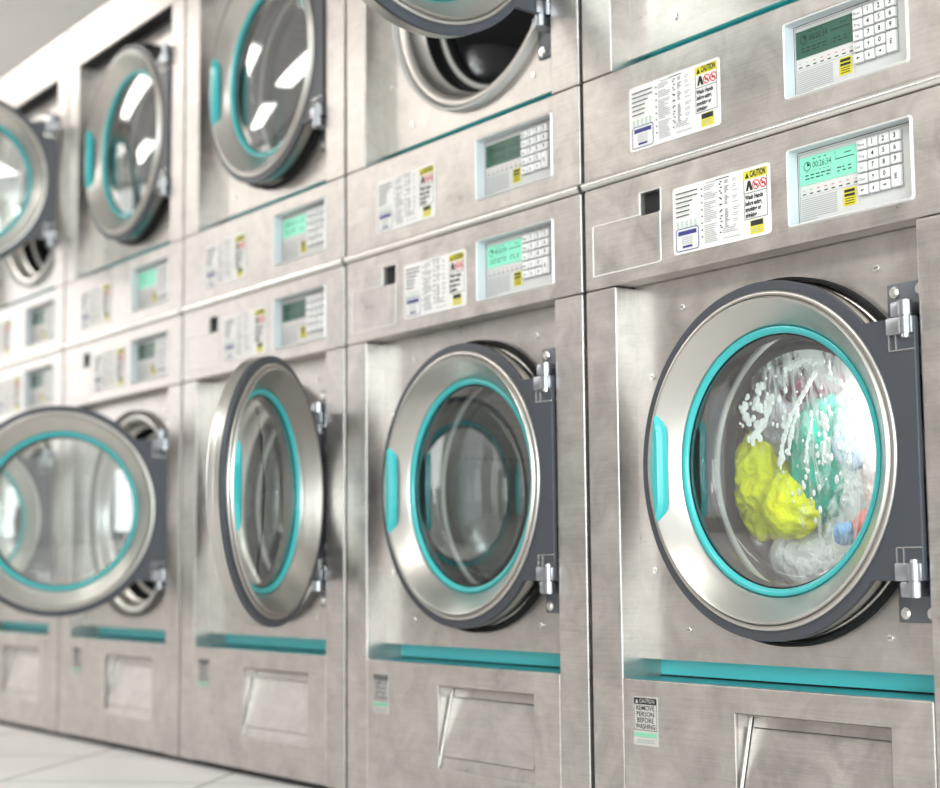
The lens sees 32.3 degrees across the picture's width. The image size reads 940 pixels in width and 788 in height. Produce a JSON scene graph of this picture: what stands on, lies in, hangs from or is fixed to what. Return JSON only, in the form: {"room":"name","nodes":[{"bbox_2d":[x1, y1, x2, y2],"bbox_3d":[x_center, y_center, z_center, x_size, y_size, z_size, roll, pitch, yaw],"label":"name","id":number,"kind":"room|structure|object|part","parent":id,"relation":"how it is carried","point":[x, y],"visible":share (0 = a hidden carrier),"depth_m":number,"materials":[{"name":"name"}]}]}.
{"room":"laundry","nodes":[
{"label":"laundry","id":0,"kind":"room"},
{"bbox_2d":[0,0,110,79],"bbox_3d":[-2.182,-1.927,3.414,5.020,0.100,12.600,4,-8,-35],"label":"ceiling","id":1,"kind":"structure","parent":0,"point":[27,27],"depth_m":6.68,"materials":[{"name":"paint"}]},
{"bbox_2d":[0,724,306,787],"bbox_3d":[-2.156,0.876,3.112,5.020,0.100,12.600,4,-8,-35],"label":"floor","id":2,"kind":"structure","parent":0,"point":[28,758],"depth_m":3.89,"materials":[{"name":"tile"}]},
{"bbox_2d":[0,350,64,735],"bbox_3d":[-1.302,0.472,5.131,1.219,1.121,0.789,4,-8,-35],"label":"washing machine","id":3,"kind":"object","parent":2,"relation":"on","point":[31,483],"visible":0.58,"depth_m":4.83,"materials":[{"name":"grey metal"}]},
{"bbox_3d":[-1.352,0.847,4.938,0.035,0.156,0.300,4,-8,-35],"label":"dispenser drawer","id":4,"kind":"part","parent":3,"relation":"part of","materials":[{"name":"metal"}]},
{"bbox_3d":[-1.416,0.873,5.003,0.010,0.272,0.632,4,-8,-35],"label":"panel","id":5,"kind":"part","parent":3,"relation":"part of","materials":[{"name":"metal"}]},
{"bbox_3d":[-1.385,0.398,5.079,0.008,0.626,0.634,4,-8,-35],"label":"plate","id":6,"kind":"part","parent":3,"relation":"part of","materials":[{"name":"metal"}]},
{"bbox_3d":[-1.110,0.486,5.267,0.748,1.119,0.787,4,-8,-35],"label":"panel","id":7,"kind":"part","parent":3,"relation":"part of","materials":[{"name":"grey metal"}]},
{"bbox_3d":[-1.516,0.372,4.799,0.563,0.542,0.009,0,-6,-3],"label":"door","id":8,"kind":"part","parent":3,"relation":"part of","materials":[{"name":"clear glass"}]},
{"bbox_2d":[0,31,69,368],"bbox_3d":[-1.319,-0.569,5.237,1.239,0.972,0.789,4,-8,-35],"label":"washing machine","id":9,"kind":"object","parent":3,"relation":"on","point":[34,97],"visible":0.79,"depth_m":4.98,"materials":[{"name":"metal"}]},
{"bbox_3d":[-1.394,-0.617,5.189,0.008,0.610,0.634,4,-8,-35],"label":"plate","id":10,"kind":"part","parent":9,"relation":"part of","materials":[{"name":"metal"}]},
{"bbox_3d":[-1.524,-0.647,4.891,0.563,0.542,0.009,0,-6,-7],"label":"door","id":11,"kind":"part","parent":9,"relation":"part of","materials":[{"name":"grey metal"}]},
{"bbox_3d":[-1.397,-0.991,5.230,0.100,0.132,0.789,4,-8,-35],"label":"panel","id":12,"kind":"part","parent":9,"relation":"part of","materials":[{"name":"metal"}]},
{"bbox_3d":[-1.187,-0.638,4.901,0.100,0.644,0.078,4,-8,-35],"label":"post","id":13,"kind":"part","parent":9,"relation":"part of","materials":[{"name":"metal"}]},
{"bbox_3d":[-1.176,0.517,4.776,0.100,0.930,0.078,4,-8,-35],"label":"post","id":14,"kind":"part","parent":3,"relation":"part of","materials":[{"name":"metal"}]},
{"bbox_2d":[0,314,183,760],"bbox_3d":[-0.829,0.399,4.490,1.198,1.121,0.789,4,-8,-35],"label":"washing machine","id":15,"kind":"object","parent":2,"relation":"on","point":[117,601],"visible":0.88,"depth_m":4.28,"materials":[{"name":"grey metal"}]},
{"bbox_3d":[-1.125,0.509,4.704,0.100,0.930,0.078,4,-8,-35],"label":"post","id":16,"kind":"part","parent":15,"relation":"part of","materials":[{"name":"metal"}]},
{"bbox_3d":[-1.129,-0.049,4.678,0.003,0.125,0.176,4,-8,-35],"label":"coin plate","id":17,"kind":"part","parent":15,"relation":"part of","materials":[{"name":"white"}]},
{"bbox_3d":[-1.052,0.299,4.170,0.563,0.542,0.009,-1,-6,1],"label":"door","id":18,"kind":"part","parent":15,"relation":"part of","materials":[{"name":"grey metal"}]},
{"bbox_3d":[-0.952,0.798,4.355,0.010,0.272,0.632,4,-8,-35],"label":"panel","id":19,"kind":"part","parent":15,"relation":"part of","materials":[{"name":"metal"}]},
{"bbox_3d":[-0.645,0.412,4.620,0.748,1.119,0.787,4,-8,-35],"label":"panel","id":20,"kind":"part","parent":15,"relation":"part of","materials":[{"name":"grey metal"}]},
{"bbox_2d":[62,0,186,349],"bbox_3d":[-0.668,-0.630,4.722,0.782,0.972,0.789,4,-8,-35],"label":"washing machine","id":21,"kind":"object","parent":15,"relation":"on","point":[127,143],"visible":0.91,"depth_m":4.58,"materials":[{"name":"metal"}]},
{"bbox_3d":[-1.135,-0.646,4.829,0.100,0.644,0.078,4,-8,-35],"label":"post","id":22,"kind":"part","parent":21,"relation":"part of","materials":[{"name":"metal"}]},
{"bbox_3d":[-1.100,-0.675,4.674,0.018,0.176,0.031,4,-8,-35],"label":"handle","id":23,"kind":"part","parent":21,"relation":"part of","materials":[{"name":"teal plastic"}]},
{"bbox_3d":[-0.932,-1.065,4.583,0.100,0.132,0.789,4,-8,-35],"label":"panel","id":24,"kind":"part","parent":21,"relation":"part of","materials":[{"name":"metal"}]},
{"bbox_3d":[-0.952,-0.696,4.487,0.009,0.542,0.563,4,-8,-35],"label":"door","id":25,"kind":"part","parent":21,"relation":"part of","materials":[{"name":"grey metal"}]},
{"bbox_3d":[-0.930,-0.691,4.542,0.008,0.610,0.634,4,-8,-35],"label":"plate","id":26,"kind":"part","parent":21,"relation":"part of","materials":[{"name":"metal"}]},
{"bbox_3d":[-0.722,-0.712,4.253,0.100,0.644,0.078,4,-8,-35],"label":"post","id":27,"kind":"part","parent":21,"relation":"part of","materials":[{"name":"metal"}]},
{"bbox_3d":[-0.921,0.323,4.432,0.008,0.626,0.634,4,-8,-35],"label":"plate","id":28,"kind":"part","parent":15,"relation":"part of","materials":[{"name":"metal"}]},
{"bbox_3d":[-0.888,0.773,4.291,0.035,0.156,0.300,4,-8,-35],"label":"dispenser drawer","id":29,"kind":"part","parent":15,"relation":"part of","materials":[{"name":"metal"}]},
{"bbox_3d":[-0.712,0.443,4.129,0.100,0.930,0.078,4,-8,-35],"label":"post","id":30,"kind":"part","parent":15,"relation":"part of","materials":[{"name":"metal"}]},
{"bbox_2d":[179,265,348,787],"bbox_3d":[-0.288,0.313,3.741,1.193,1.121,1.044,4,-8,-35],"label":"washing machine","id":31,"kind":"object","parent":2,"relation":"on","point":[264,688],"visible":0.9,"depth_m":3.63,"materials":[{"name":"metal"}]},
{"bbox_3d":[-0.660,0.434,4.057,0.100,0.930,0.078,4,-8,-35],"label":"post","id":32,"kind":"part","parent":31,"relation":"part of","materials":[{"name":"metal"}]},
{"bbox_3d":[-0.665,-0.123,4.031,0.003,0.125,0.176,4,-8,-35],"label":"coin plate","id":33,"kind":"part","parent":31,"relation":"part of","materials":[{"name":"white metal"}]},
{"bbox_2d":[203,442,209,541],"bbox_3d":[-0.457,0.197,3.271,0.036,0.378,0.378,-2,-6,14],"label":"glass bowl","id":34,"kind":"object","parent":31,"relation":"on","point":[208,442],"depth_m":3.11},
{"bbox_3d":[-0.438,0.171,3.031,0.018,0.176,0.031,-2,-6,14],"label":"handle","id":35,"kind":"part","parent":31,"relation":"part of","materials":[{"name":"teal plastic"}]},
{"bbox_3d":[-0.181,0.338,3.972,0.748,1.119,0.787,4,-8,-35],"label":"panel","id":36,"kind":"part","parent":31,"relation":"part of","materials":[{"name":"grey metal"}]},
{"bbox_3d":[-0.487,0.724,3.708,0.010,0.272,0.632,4,-8,-35],"label":"panel","id":37,"kind":"part","parent":31,"relation":"part of","materials":[{"name":"metal"}]},
{"bbox_2d":[181,0,347,312],"bbox_3d":[-0.204,-0.705,4.075,0.782,0.972,0.789,4,-8,-35],"label":"washing machine","id":38,"kind":"object","parent":31,"relation":"on","point":[266,174],"visible":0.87,"depth_m":3.97,"materials":[{"name":"metal"}]},
{"bbox_3d":[-0.671,-0.720,4.182,0.100,0.644,0.078,4,-8,-35],"label":"post","id":39,"kind":"part","parent":38,"relation":"part of","materials":[{"name":"metal"}]},
{"bbox_3d":[-0.636,-0.749,4.027,0.018,0.176,0.031,4,-8,-35],"label":"handle","id":40,"kind":"part","parent":38,"relation":"part of","materials":[{"name":"teal plastic"}]},
{"bbox_3d":[-0.488,-0.770,3.840,0.009,0.542,0.563,4,-8,-35],"label":"door","id":41,"kind":"part","parent":38,"relation":"part of","materials":[{"name":"grey metal"}]},
{"bbox_3d":[-0.466,-0.765,3.894,0.008,0.610,0.634,4,-8,-35],"label":"plate","id":42,"kind":"part","parent":38,"relation":"part of","materials":[{"name":"metal"}]},
{"bbox_3d":[-0.258,-0.786,3.606,0.100,0.644,0.078,4,-8,-35],"label":"post","id":43,"kind":"part","parent":38,"relation":"part of","materials":[{"name":"metal"}]},
{"bbox_3d":[-0.456,0.249,3.785,0.008,0.626,0.634,4,-8,-35],"label":"plate","id":44,"kind":"part","parent":31,"relation":"part of","materials":[{"name":"metal"}]},
{"bbox_3d":[-0.389,0.195,3.264,0.009,0.542,0.563,-2,-6,14],"label":"door","id":45,"kind":"part","parent":31,"relation":"part of","materials":[{"name":"grey metal"}]},
{"bbox_3d":[-0.423,0.699,3.644,0.035,0.156,0.300,4,-8,-35],"label":"dispenser drawer","id":46,"kind":"part","parent":31,"relation":"part of","materials":[{"name":"metal"}]},
{"bbox_3d":[-0.247,0.368,3.482,0.100,0.930,0.078,4,-8,-35],"label":"post","id":47,"kind":"part","parent":31,"relation":"part of","materials":[{"name":"metal"}]},
{"bbox_2d":[347,194,594,787],"bbox_3d":[0.270,0.262,3.316,0.782,1.121,0.789,4,-8,-35],"label":"washing machine","id":48,"kind":"object","parent":2,"relation":"on","point":[470,639],"visible":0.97,"depth_m":3.14,"materials":[{"name":"grey metal"}]},
{"bbox_3d":[-0.201,-0.197,3.384,0.003,0.125,0.176,4,-8,-35],"label":"coin plate","id":49,"kind":"part","parent":48,"relation":"part of","materials":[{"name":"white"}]},
{"bbox_3d":[-0.196,0.360,3.410,0.100,0.930,0.078,4,-8,-35],"label":"post","id":50,"kind":"part","parent":48,"relation":"part of","materials":[{"name":"metal"}]},
{"bbox_3d":[-0.162,0.194,3.269,0.018,0.176,0.031,4,-8,-35],"label":"handle","id":51,"kind":"part","parent":48,"relation":"part of","materials":[{"name":"teal plastic"}]},
{"bbox_2d":[344,0,584,263],"bbox_3d":[0.048,-0.793,3.277,1.302,0.972,0.789,4,-8,-35],"label":"washing machine","id":52,"kind":"object","parent":48,"relation":"on","point":[462,114],"visible":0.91,"depth_m":3.21,"materials":[{"name":"metal"}]},
{"bbox_3d":[-0.206,-0.794,3.535,0.100,0.644,0.078,4,-8,-35],"label":"post","id":53,"kind":"part","parent":52,"relation":"part of","materials":[{"name":"metal"}]},
{"bbox_3d":[-0.062,-0.886,2.803,0.563,0.542,0.009,5,-8,-42],"label":"door","id":54,"kind":"part","parent":52,"relation":"part of","materials":[{"name":"grey metal"}]},
{"bbox_3d":[-0.001,-0.839,3.247,0.008,0.610,0.634,4,-8,-35],"label":"plate","id":55,"kind":"part","parent":52,"relation":"part of","materials":[{"name":"metal"}]},
{"bbox_3d":[0.207,-0.860,2.959,0.100,0.644,0.078,4,-8,-35],"label":"post","id":56,"kind":"part","parent":52,"relation":"part of","materials":[{"name":"metal"}]},
{"bbox_3d":[-0.023,0.650,3.061,0.010,0.272,0.632,4,-8,-35],"label":"panel","id":57,"kind":"part","parent":48,"relation":"part of","materials":[{"name":"metal"}]},
{"bbox_3d":[-0.014,0.172,3.083,0.009,0.542,0.563,4,-8,-35],"label":"door","id":58,"kind":"part","parent":48,"relation":"part of","materials":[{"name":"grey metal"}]},
{"bbox_3d":[0.008,0.175,3.138,0.008,0.626,0.634,4,-8,-35],"label":"plate","id":59,"kind":"part","parent":48,"relation":"part of","materials":[{"name":"metal"}]},
{"bbox_3d":[0.041,0.625,2.997,0.035,0.156,0.300,4,-8,-35],"label":"dispenser drawer","id":60,"kind":"part","parent":48,"relation":"part of","materials":[{"name":"metal"}]},
{"bbox_3d":[0.217,0.294,2.834,0.100,0.930,0.078,4,-8,-35],"label":"post","id":61,"kind":"part","parent":48,"relation":"part of","materials":[{"name":"metal"}]},
{"bbox_2d":[585,85,939,787],"bbox_3d":[0.734,0.188,2.668,0.782,1.121,0.789,4,-8,-35],"label":"washing machine","id":62,"kind":"object","parent":2,"relation":"on","point":[711,669],"visible":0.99,"depth_m":2.48,"materials":[{"name":"metal"}]},
{"bbox_3d":[0.269,0.286,2.763,0.100,0.930,0.078,4,-8,-35],"label":"post","id":63,"kind":"part","parent":62,"relation":"part of","materials":[{"name":"metal"}]},
{"bbox_3d":[0.264,-0.271,2.736,0.003,0.125,0.176,4,-8,-35],"label":"coin plate","id":64,"kind":"part","parent":62,"relation":"part of","materials":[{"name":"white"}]},
{"bbox_3d":[0.302,0.120,2.622,0.018,0.176,0.031,4,-8,-35],"label":"handle","id":65,"kind":"part","parent":62,"relation":"part of","materials":[{"name":"teal plastic"}]},
{"bbox_2d":[581,0,939,191],"bbox_3d":[0.725,-0.853,2.781,0.782,0.972,0.789,4,-8,-35],"label":"washing machine","id":66,"kind":"object","parent":62,"relation":"on","point":[667,83],"visible":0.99,"depth_m":2.57,"materials":[{"name":"metal"}]},
{"bbox_3d":[0.258,-0.869,2.887,0.100,0.644,0.078,4,-8,-35],"label":"post","id":67,"kind":"part","parent":66,"relation":"part of","materials":[{"name":"metal"}]},
{"bbox_3d":[0.463,-0.913,2.600,0.008,0.610,0.634,4,-8,-35],"label":"plate","id":68,"kind":"part","parent":66,"relation":"part of","materials":[{"name":"metal"}]},
{"bbox_2d":[734,431,788,542],"bbox_3d":[0.487,0.139,2.658,0.102,0.211,0.116,4,-8,-35],"label":"shirt","id":69,"kind":"object","parent":62,"relation":"in","point":[756,465],"visible":0.49,"depth_m":2.63,"materials":[{"name":"yellow fabric"}]},
{"bbox_2d":[746,362,805,462],"bbox_3d":[0.523,0.038,2.635,0.119,0.186,0.172,4,-8,-35],"label":"towel","id":70,"kind":"object","parent":62,"relation":"in","point":[770,434],"visible":0.18,"depth_m":2.60,"materials":[{"name":"grey fabric"}]},
{"bbox_3d":[0.441,0.576,2.414,0.010,0.272,0.632,4,-8,-35],"label":"panel","id":71,"kind":"part","parent":62,"relation":"part of","materials":[{"name":"metal"}]},
{"bbox_3d":[0.472,0.101,2.490,0.008,0.626,0.634,4,-8,-35],"label":"plate","id":72,"kind":"part","parent":62,"relation":"part of","materials":[{"name":"metal"}]},
{"bbox_3d":[0.450,0.098,2.436,0.009,0.542,0.563,4,-8,-35],"label":"door","id":73,"kind":"part","parent":62,"relation":"part of","materials":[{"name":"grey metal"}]},
{"bbox_2d":[761,470,820,539],"bbox_3d":[0.507,0.174,2.550,0.074,0.109,0.118,4,-8,-35],"label":"towel","id":74,"kind":"object","parent":62,"relation":"in","point":[788,519],"visible":0.8,"depth_m":2.52,"materials":[{"name":"yellow fabric"}]},
{"bbox_2d":[738,349,875,553],"bbox_3d":[0.514,0.104,2.493,0.011,0.345,0.345,4,-8,-35],"label":"soap suds","id":75,"kind":"object","parent":62,"relation":"in","point":[811,360],"visible":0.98,"depth_m":2.47,"materials":[{"name":"white liquid"}]},
{"bbox_2d":[769,526,851,584],"bbox_3d":[0.589,0.262,2.597,0.176,0.130,0.261,4,-8,-35],"label":"towel","id":76,"kind":"object","parent":62,"relation":"in","point":[797,562],"visible":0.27,"depth_m":2.55,"materials":[{"name":"white fabric"}]},
{"bbox_2d":[779,365,844,402],"bbox_3d":[0.542,-0.013,2.573,0.098,0.070,0.129,4,-8,-35],"label":"shirt","id":77,"kind":"object","parent":62,"relation":"in","point":[799,380],"visible":0.4,"depth_m":2.54,"materials":[{"name":"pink fabric"}]},
{"bbox_3d":[0.505,0.550,2.349,0.035,0.156,0.300,4,-8,-35],"label":"dispenser drawer","id":78,"kind":"part","parent":62,"relation":"part of","materials":[{"name":"metal"}]},
{"bbox_2d":[787,393,844,524],"bbox_3d":[0.559,0.100,2.529,0.104,0.208,0.138,4,-8,-35],"label":"towel","id":79,"kind":"object","parent":62,"relation":"in","point":[830,490],"visible":0.5,"depth_m":2.50,"materials":[{"name":"teal fabric"}]},
{"bbox_2d":[818,366,866,534],"bbox_3d":[0.708,0.110,2.595,0.374,0.406,0.369,4,-8,-35],"label":"towel","id":80,"kind":"object","parent":62,"relation":"in","point":[854,478],"visible":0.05,"depth_m":2.47,"materials":[{"name":"white fabric"}]},
{"bbox_2d":[830,522,854,544],"bbox_3d":[0.565,0.211,2.446,0.030,0.035,0.048,4,-8,-35],"label":"sock","id":81,"kind":"object","parent":62,"relation":"in","point":[843,535],"visible":0.86,"depth_m":2.43,"materials":[{"name":"blue fabric"}]},
{"bbox_2d":[832,404,873,470],"bbox_3d":[0.584,0.066,2.464,0.054,0.104,0.080,4,-8,-35],"label":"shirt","id":82,"kind":"object","parent":62,"relation":"in","point":[841,430],"visible":0.38,"depth_m":2.45,"materials":[{"name":"white fabric"}]},
{"bbox_2d":[852,510,866,538],"bbox_3d":[0.588,0.200,2.415,0.030,0.056,0.043,4,-8,-35],"label":"sock","id":83,"kind":"object","parent":62,"relation":"in","point":[860,519],"visible":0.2,"depth_m":2.41,"materials":[{"name":"red fabric"}]},
{"bbox_2d":[862,442,875,509],"bbox_3d":[0.627,0.139,2.419,0.071,0.170,0.088,4,-8,-35],"label":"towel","id":84,"kind":"object","parent":62,"relation":"in","point":[866,477],"visible":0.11,"depth_m":2.41,"materials":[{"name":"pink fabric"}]},
{"bbox_3d":[0.681,0.220,2.187,0.100,0.930,0.078,4,-8,-35],"label":"post","id":85,"kind":"part","parent":62,"relation":"part of","materials":[{"name":"metal"}]}
]}

